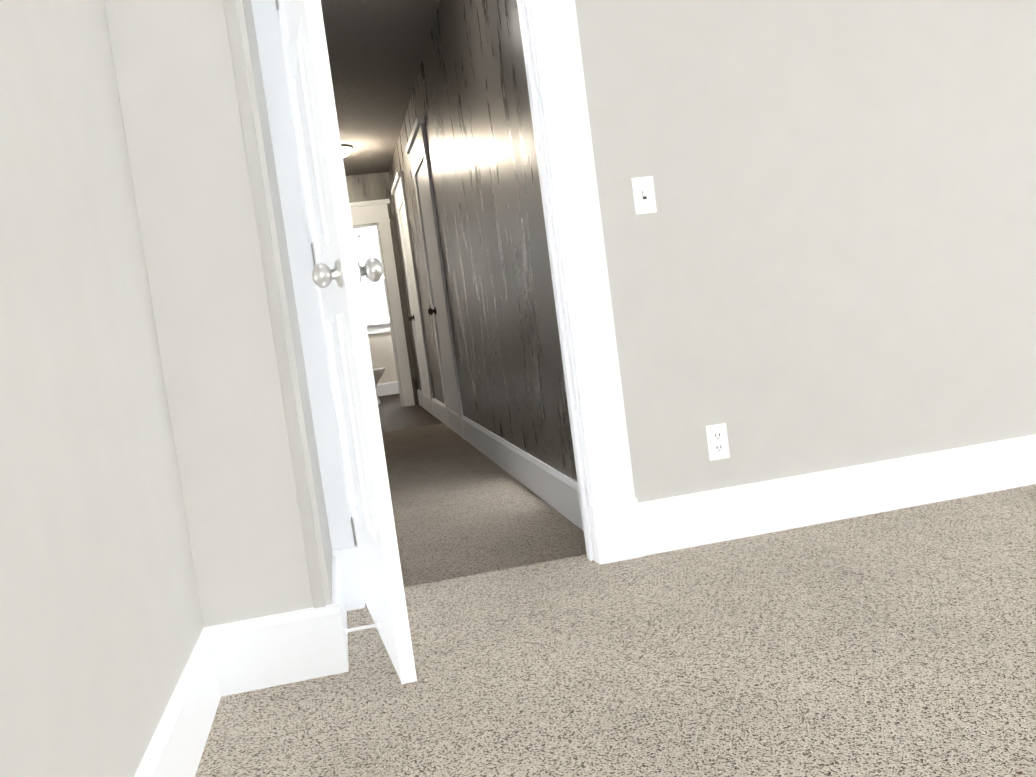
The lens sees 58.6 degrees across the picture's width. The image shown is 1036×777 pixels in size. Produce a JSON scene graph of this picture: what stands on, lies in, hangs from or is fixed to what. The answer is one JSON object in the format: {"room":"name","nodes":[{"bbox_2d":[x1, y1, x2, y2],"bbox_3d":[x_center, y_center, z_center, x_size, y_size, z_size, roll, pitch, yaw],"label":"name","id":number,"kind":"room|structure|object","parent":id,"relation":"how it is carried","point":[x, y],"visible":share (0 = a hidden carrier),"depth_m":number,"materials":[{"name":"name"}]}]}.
{"room":"empty bedroom","nodes":[
{"label":"empty bedroom","id":0,"kind":"room"},
{"bbox_2d":[0,0,203,776],"bbox_3d":[-0.581,-0.430,0.190,0.120,2.590,3.950,-8,4,-11],"label":"wall","id":1,"kind":"structure","parent":0,"point":[101,625],"depth_m":1.46,"materials":[{"name":"beige paint"}]},
{"bbox_2d":[134,624,231,776],"bbox_3d":[-0.373,0.753,0.367,0.018,0.170,3.800,-8,4,-11],"label":"baseboard","id":2,"kind":"structure","parent":1,"relation":"attached to","point":[176,747],"depth_m":1.87,"materials":[{"name":"white wood"}]},
{"bbox_2d":[104,0,332,626],"bbox_3d":[-0.863,-0.563,2.413,0.425,2.590,0.530,-8,4,-11],"label":"wall","id":3,"kind":"structure","parent":0,"point":[174,72],"depth_m":2.19,"materials":[{"name":"beige paint"}]},
{"bbox_2d":[223,0,325,607],"bbox_3d":[-0.642,-0.660,2.175,0.030,2.420,0.012,-8,4,-11],"label":"trim","id":4,"kind":"structure","parent":3,"relation":"attached to","point":[270,277],"depth_m":2.20,"materials":[{"name":"beige paint"}]},
{"bbox_2d":[357,232,397,383],"bbox_3d":[-1.674,-1.225,12.592,2.100,2.570,0.120,-8,4,-11],"label":"wall","id":5,"kind":"structure","parent":0,"point":[381,349],"depth_m":12.54,"materials":[{"name":"paint"}]},
{"bbox_2d":[353,226,390,333],"bbox_3d":[-1.762,-1.516,12.508,0.940,1.480,0.140,-8,4,-11],"label":"window","id":6,"kind":"structure","parent":5,"relation":"in","point":[374,298],"depth_m":12.50,"materials":[{"name":"white glass"}]},
{"bbox_2d":[376,381,398,395],"bbox_3d":[-1.492,-0.037,12.617,2.070,0.170,0.018,-8,4,-11],"label":"baseboard","id":7,"kind":"structure","parent":5,"relation":"attached to","point":[387,388],"depth_m":12.54,"materials":[{"name":"white wood"}]},
{"bbox_2d":[321,0,439,175],"bbox_3d":[-1.276,-2.167,6.439,1.360,0.120,7.440,-8,4,-11],"label":"ceiling","id":8,"kind":"structure","parent":0,"point":[376,49],"depth_m":6.09,"materials":[{"name":"grey paint"}]},
{"bbox_2d":[341,145,352,156],"bbox_3d":[-1.666,-2.171,8.505,0.300,0.084,0.300,-8,4,-11],"label":"light","id":9,"kind":"object","parent":8,"relation":"attached to","point":[347,150],"visible":0.31,"depth_m":8.44,"materials":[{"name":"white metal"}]},
{"bbox_2d":[389,0,577,481],"bbox_3d":[-0.500,-0.924,6.654,0.120,2.570,7.440,-8,4,-11],"label":"wall","id":10,"kind":"structure","parent":0,"point":[469,101],"depth_m":4.49,"materials":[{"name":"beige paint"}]},
{"bbox_2d":[391,171,433,415],"bbox_3d":[-1.047,-0.887,9.049,0.071,2.275,1.080,-8,4,-11],"label":"door","id":11,"kind":"structure","parent":10,"relation":"in","point":[399,194],"depth_m":9.00,"materials":[{"name":"white wood"}]},
{"bbox_2d":[406,116,464,439],"bbox_3d":[-0.643,-0.782,6.990,0.071,2.275,1.080,-8,4,-11],"label":"door","id":12,"kind":"structure","parent":10,"relation":"in","point":[417,151],"depth_m":6.92,"materials":[{"name":"white wood"}]},
{"bbox_2d":[417,389,583,530],"bbox_3d":[-0.401,0.275,6.673,0.018,0.170,7.320,-8,4,-11],"label":"baseboard","id":13,"kind":"structure","parent":10,"relation":"attached to","point":[557,490],"depth_m":4.47,"materials":[{"name":"white wood"}]},
{"bbox_2d":[195,484,1035,776],"bbox_3d":[1.966,0.542,1.070,5.125,0.120,4.600,-8,4,-11],"label":"floor","id":14,"kind":"structure","parent":0,"point":[898,643],"depth_m":2.04,"materials":[{"name":"beige carpet"}]},
{"bbox_2d":[251,0,1035,547],"bbox_3d":[1.407,-0.916,3.172,5.030,2.590,0.120,-8,4,-11],"label":"wall","id":15,"kind":"structure","parent":0,"point":[823,258],"depth_m":3.05,"materials":[{"name":"beige paint"}]},
{"bbox_2d":[322,557,348,674],"bbox_3d":[-0.489,0.602,2.536,0.018,0.170,0.548,-8,4,-11],"label":"baseboard","id":16,"kind":"structure","parent":15,"relation":"attached to","point":[336,613],"depth_m":2.27,"materials":[{"name":"white wood"}]},
{"bbox_2d":[344,622,380,634],"bbox_3d":[-0.399,0.614,2.365,0.092,0.022,0.022,-8,4,-11],"label":"spring door stop","id":17,"kind":"object","parent":16,"relation":"attached to","point":[375,625],"visible":1,"depth_m":2.36,"materials":[{"name":"white metal"}]},
{"bbox_2d":[275,0,416,683],"bbox_3d":[-0.461,-0.356,2.402,0.169,2.055,0.745,-8,4,-11],"label":"door","id":18,"kind":"structure","parent":15,"relation":"in","point":[339,272],"depth_m":2.13,"materials":[{"name":"white wood"}]},
{"bbox_2d":[251,0,643,610],"bbox_3d":[-0.215,-0.550,2.846,1.004,2.332,0.172,-8,4,-11],"label":"door frame","id":19,"kind":"structure","parent":15,"relation":"attached to","point":[615,515],"depth_m":2.86,"materials":[{"name":"white wood"}]},
{"bbox_2d":[631,176,656,214],"bbox_3d":[0.401,-0.613,2.921,0.070,0.115,0.014,-8,4,-11],"label":"light switch","id":20,"kind":"object","parent":15,"relation":"attached to","point":[644,195],"visible":1,"depth_m":2.92,"materials":[{"name":"white plastic"}]},
{"bbox_2d":[705,423,729,460],"bbox_3d":[0.653,0.175,3.014,0.070,0.115,0.008,-8,4,-11],"label":"outlet","id":21,"kind":"object","parent":15,"relation":"attached to","point":[717,442],"visible":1,"depth_m":3.01,"materials":[{"name":"white plastic"}]},
{"bbox_2d":[638,434,1035,555],"bbox_3d":[1.439,0.303,3.170,2.152,0.170,0.018,-8,4,-11],"label":"baseboard","id":22,"kind":"structure","parent":15,"relation":"attached to","point":[752,509],"depth_m":3.09,"materials":[{"name":"white wood"}]},
{"label":"outside","id":23,"kind":"structure","parent":0,"visible":0},
{"bbox_2d":[346,172,418,404],"bbox_3d":[-1.806,-1.020,10.127,1.120,2.570,0.120,-8,4,-11],"label":"wall","id":24,"kind":"structure","parent":23,"point":[368,187],"depth_m":10.10,"materials":[{"name":"beige paint"}]},
{"bbox_2d":[349,199,414,406],"bbox_3d":[-1.785,-0.873,10.114,1.055,2.275,0.170,-8,4,-11],"label":"door frame","id":25,"kind":"structure","parent":24,"relation":"attached to","point":[369,213],"depth_m":10.12,"materials":[{"name":"white wood"}]},
{"bbox_2d":[378,393,441,431],"bbox_3d":[-1.633,0.312,10.229,3.360,0.116,4.920,-8,4,-11],"label":"floor","id":26,"kind":"structure","parent":23,"point":[394,414],"depth_m":9.12,"materials":[{"name":"beige carpet"}]},
{"bbox_2d":[373,367,384,403],"bbox_3d":[-1.957,-0.171,11.151,0.710,0.775,0.500,-8,4,-11],"label":"toilet","id":27,"kind":"object","parent":26,"relation":"on","point":[378,373],"visible":0.19,"depth_m":11.11,"materials":[{"name":"white ceramic"}]},
{"bbox_2d":[382,423,586,586],"bbox_3d":[-0.688,0.555,5.407,1.360,0.120,4.920,-8,4,-11],"label":"floor","id":28,"kind":"structure","parent":23,"point":[461,507],"depth_m":3.94,"materials":[{"name":"beige carpet"}]}
]}

